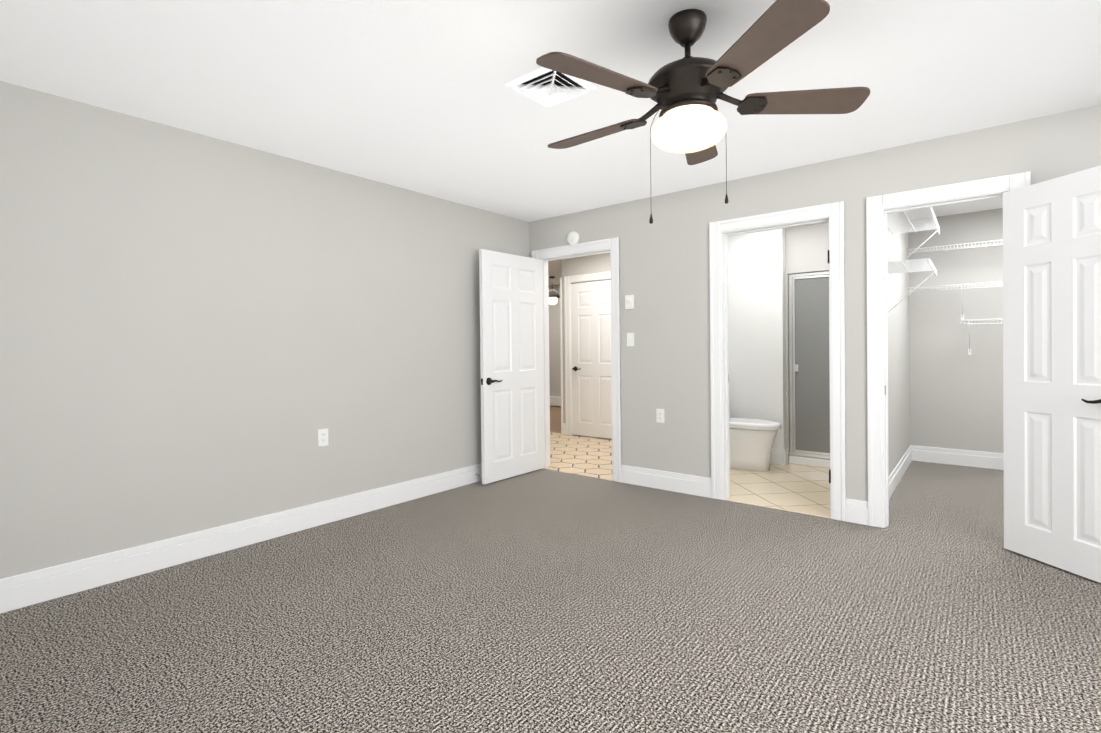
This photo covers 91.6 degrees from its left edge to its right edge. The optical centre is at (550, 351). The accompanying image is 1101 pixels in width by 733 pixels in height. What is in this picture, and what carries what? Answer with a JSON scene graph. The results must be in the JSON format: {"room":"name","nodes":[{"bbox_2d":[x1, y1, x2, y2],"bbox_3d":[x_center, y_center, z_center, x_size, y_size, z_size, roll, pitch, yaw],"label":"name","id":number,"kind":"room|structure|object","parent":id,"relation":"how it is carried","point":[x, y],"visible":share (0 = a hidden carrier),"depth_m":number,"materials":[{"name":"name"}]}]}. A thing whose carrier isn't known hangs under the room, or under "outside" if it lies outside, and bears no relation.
{"room":"empty bedroom","nodes":[
{"label":"empty bedroom","id":0,"kind":"room"},
{"bbox_2d":[0,81,528,578],"bbox_3d":[-1.689,-0.043,3.588,0.120,2.440,4.840,0,1,39],"label":"wall","id":1,"kind":"structure","parent":0,"point":[200,331],"depth_m":3.10,"materials":[{"name":"paint"}]},
{"bbox_2d":[318,428,327,446],"bbox_3d":[-1.551,0.585,3.654,0.009,0.116,0.072,0,1,39],"label":"electrical outlet","id":2,"kind":"object","parent":1,"relation":"attached to","point":[322,437],"visible":1,"depth_m":3.65,"materials":[{"name":"white plastic"}]},
{"bbox_2d":[0,468,1100,732],"bbox_3d":[0.359,1.200,1.885,5.440,0.060,4.720,0,1,39],"label":"floor carpet","id":3,"kind":"object","parent":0,"point":[542,600],"visible":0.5,"depth_m":2.25,"materials":[{"name":"grey carpet"}]},
{"bbox_2d":[0,0,1100,285],"bbox_3d":[0.027,-1.344,5.074,10.100,0.100,9.500,0,1,39],"label":"ceiling","id":4,"kind":"structure","parent":0,"point":[414,96],"depth_m":2.48,"materials":[{"name":"paint"}]},
{"bbox_2d":[504,67,596,107],"bbox_3d":[0.002,-1.256,2.554,0.315,0.032,0.315,0,1,39],"label":"ceiling vent","id":5,"kind":"object","parent":4,"relation":"in","point":[544,87],"visible":0.9,"depth_m":2.54,"materials":[{"name":"white metal"}]},
{"bbox_2d":[549,276,559,304],"bbox_3d":[0.034,-1.081,9.500,0.280,0.500,0.280,0,1,39],"label":"pendant light","id":6,"kind":"object","parent":4,"relation":"hanging from","point":[554,295],"visible":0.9,"depth_m":9.42,"materials":[{"name":"white glass"}]},
{"bbox_2d":[536,0,869,223],"bbox_3d":[0.490,-0.883,2.091,1.222,0.780,1.278,0,1,39],"label":"ceiling fan","id":7,"kind":"object","parent":4,"relation":"hanging from","point":[685,93],"visible":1,"depth_m":1.96,"materials":[{"name":"brown wood"}]},
{"bbox_2d":[548,284,560,396],"bbox_3d":[0.494,-0.125,10.507,3.730,2.440,0.120,0,1,39],"label":"wall","id":8,"kind":"structure","parent":0,"point":[554,355],"depth_m":10.76,"materials":[{"name":"paint"}]},
{"bbox_2d":[550,396,560,405],"bbox_3d":[0.091,0.988,10.727,2.300,0.180,0.070,0,1,39],"label":"baseboard heater","id":9,"kind":"object","parent":8,"relation":"attached to","point":[555,401],"visible":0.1,"depth_m":10.68,"materials":[{"name":"white metal"}]},
{"bbox_2d":[550,406,560,432],"bbox_3d":[-0.344,1.143,9.508,3.670,0.060,2.640,0,1,39],"label":"floor","id":10,"kind":"structure","parent":0,"point":[555,419],"depth_m":8.82,"materials":[{"name":"brown wood"}]},
{"bbox_2d":[561,253,609,422],"bbox_3d":[1.017,-0.098,6.698,2.100,2.440,0.120,0,1,39],"label":"wall","id":11,"kind":"structure","parent":0,"point":[591,264],"depth_m":7.13,"materials":[{"name":"paint"}]},
{"bbox_2d":[571,280,611,438],"bbox_3d":[0.600,0.097,6.985,0.785,2.030,0.154,0,1,39],"label":"door leaf","id":12,"kind":"structure","parent":11,"relation":"in","point":[591,358],"depth_m":7.01,"materials":[{"name":"white wood"}]},
{"bbox_2d":[543,432,829,512],"bbox_3d":[-0.272,1.167,6.589,7.440,0.060,1.820,0,1,39],"label":"floor","id":13,"kind":"structure","parent":0,"point":[799,486],"depth_m":4.91,"materials":[{"name":"beige tile"}]},
{"bbox_2d":[729,384,780,471],"bbox_3d":[1.854,0.731,5.244,0.766,0.790,0.410,0,1,39],"label":"toilet","id":14,"kind":"object","parent":13,"relation":"on","point":[751,442],"visible":0.4,"depth_m":5.05,"materials":[{"name":"ceramic"}]},
{"bbox_2d":[728,228,786,458],"bbox_3d":[2.055,-0.099,5.555,0.710,2.440,0.120,0,1,39],"label":"wall","id":15,"kind":"structure","parent":0,"point":[757,317],"depth_m":5.43,"materials":[{"name":"paint"}]},
{"bbox_2d":[785,222,828,462],"bbox_3d":[2.728,-0.103,5.155,0.840,2.440,0.120,0,1,39],"label":"wall","id":16,"kind":"structure","parent":0,"point":[806,248],"depth_m":5.27,"materials":[{"name":"paint"}]},
{"bbox_2d":[789,271,829,467],"bbox_3d":[2.650,0.170,5.200,0.614,1.895,0.116,0,1,39],"label":"shower door","id":17,"kind":"structure","parent":16,"relation":"attached to","point":[809,401],"depth_m":5.26,"materials":[{"name":"glass"}]},
{"bbox_2d":[529,105,1100,500],"bbox_3d":[1.862,-0.082,3.760,5.200,2.440,0.120,0,1,39],"label":"wall","id":18,"kind":"structure","parent":0,"point":[665,281],"depth_m":4.19,"materials":[{"name":"paint"}]},
{"bbox_2d":[0,405,1003,613],"bbox_3d":[-0.003,1.069,5.074,9.760,0.155,9.000,0,1,39],"label":"baseboard","id":19,"kind":"structure","parent":18,"relation":"attached to","point":[35,587],"depth_m":3.46,"materials":[{"name":"white wood"}]},
{"bbox_2d":[479,249,544,483],"bbox_3d":[-0.337,0.124,4.937,0.154,2.030,0.815,0,1,39],"label":"door leaf","id":20,"kind":"structure","parent":18,"relation":"in","point":[512,369],"depth_m":4.88,"materials":[{"name":"white wood"}]},
{"bbox_2d":[567,231,579,244],"bbox_3d":[0.206,-1.055,4.976,0.132,0.132,0.036,0,1,39],"label":"smoke detector","id":21,"kind":"object","parent":18,"relation":"attached to","point":[573,237],"visible":0.98,"depth_m":4.96,"materials":[{"name":"white plastic"}]},
{"bbox_2d":[532,237,621,481],"bbox_3d":[0.263,0.071,5.049,0.998,2.144,0.159,0,1,39],"label":"door frame","id":22,"kind":"structure","parent":18,"relation":"attached to","point":[611,245],"depth_m":5.14,"materials":[{"name":"white wood"}]},
{"bbox_2d":[625,295,633,309],"bbox_3d":[0.679,-0.427,4.607,0.080,0.120,0.034,0,1,39],"label":"thermostat","id":23,"kind":"object","parent":18,"relation":"attached to","point":[629,301],"visible":1,"depth_m":4.59,"materials":[{"name":"white plastic"}]},
{"bbox_2d":[627,333,633,345],"bbox_3d":[0.688,-0.107,4.617,0.072,0.116,0.016,0,1,39],"label":"light switch","id":24,"kind":"object","parent":18,"relation":"attached to","point":[630,339],"visible":1,"depth_m":4.62,"materials":[{"name":"white plastic"}]},
{"bbox_2d":[656,409,663,422],"bbox_3d":[0.913,0.532,4.451,0.072,0.116,0.009,0,1,39],"label":"electrical outlet","id":25,"kind":"object","parent":18,"relation":"attached to","point":[659,415],"visible":1,"depth_m":4.45,"materials":[{"name":"white plastic"}]},
{"bbox_2d":[709,201,845,520],"bbox_3d":[1.654,0.066,3.931,0.928,2.144,0.159,0,1,39],"label":"door frame","id":26,"kind":"structure","parent":18,"relation":"attached to","point":[832,213],"depth_m":3.85,"materials":[{"name":"white wood"}]},
{"bbox_2d":[724,497,830,517],"bbox_3d":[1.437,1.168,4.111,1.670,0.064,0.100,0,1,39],"label":"sill","id":27,"kind":"structure","parent":18,"relation":"attached to","point":[787,508],"depth_m":3.90,"materials":[{"name":"wood"}]},
{"bbox_2d":[866,171,1030,527],"bbox_3d":[2.429,0.064,3.307,0.798,2.144,0.159,0,1,39],"label":"door frame","id":28,"kind":"structure","parent":18,"relation":"attached to","point":[879,208],"depth_m":3.46,"materials":[{"name":"white wood"}]},
{"bbox_2d":[1003,165,1100,582],"bbox_3d":[2.660,0.111,2.766,0.480,2.030,0.446,0,1,39],"label":"closet door leaf","id":29,"kind":"structure","parent":18,"relation":"in","point":[1052,355],"depth_m":2.80,"materials":[{"name":"white wood"}]},
{"bbox_2d":[887,212,909,474],"bbox_3d":[2.901,-0.100,4.605,0.120,2.440,2.500,0,1,39],"label":"wall","id":30,"kind":"structure","parent":0,"point":[898,375],"depth_m":4.70,"materials":[{"name":"paint"}]},
{"bbox_2d":[887,207,941,315],"bbox_3d":[2.638,-0.627,3.938,0.318,0.701,1.100,0,1,39],"label":"wire closet shelf","id":31,"kind":"object","parent":30,"relation":"attached to","point":[893,268],"depth_m":3.98,"materials":[{"name":"white metal"}]},
{"bbox_2d":[886,461,1003,547],"bbox_3d":[3.591,1.148,3.956,1.880,0.060,2.560,0,1,39],"label":"floor","id":32,"kind":"structure","parent":0,"point":[959,503],"depth_m":3.97,"materials":[{"name":"grey carpet"}]},
{"bbox_2d":[909,208,1003,452],"bbox_3d":[4.574,-0.119,4.786,2.260,2.440,0.120,0,1,39],"label":"wall","id":33,"kind":"structure","parent":0,"point":[956,395],"depth_m":5.20,"materials":[{"name":"paint"}]},
{"bbox_2d":[942,240,1002,354],"bbox_3d":[4.239,-0.486,4.774,1.758,1.030,0.318,0,1,39],"label":"wire closet shelf","id":34,"kind":"object","parent":33,"relation":"attached to","point":[996,244],"depth_m":4.94,"materials":[{"name":"white metal"}]}
]}

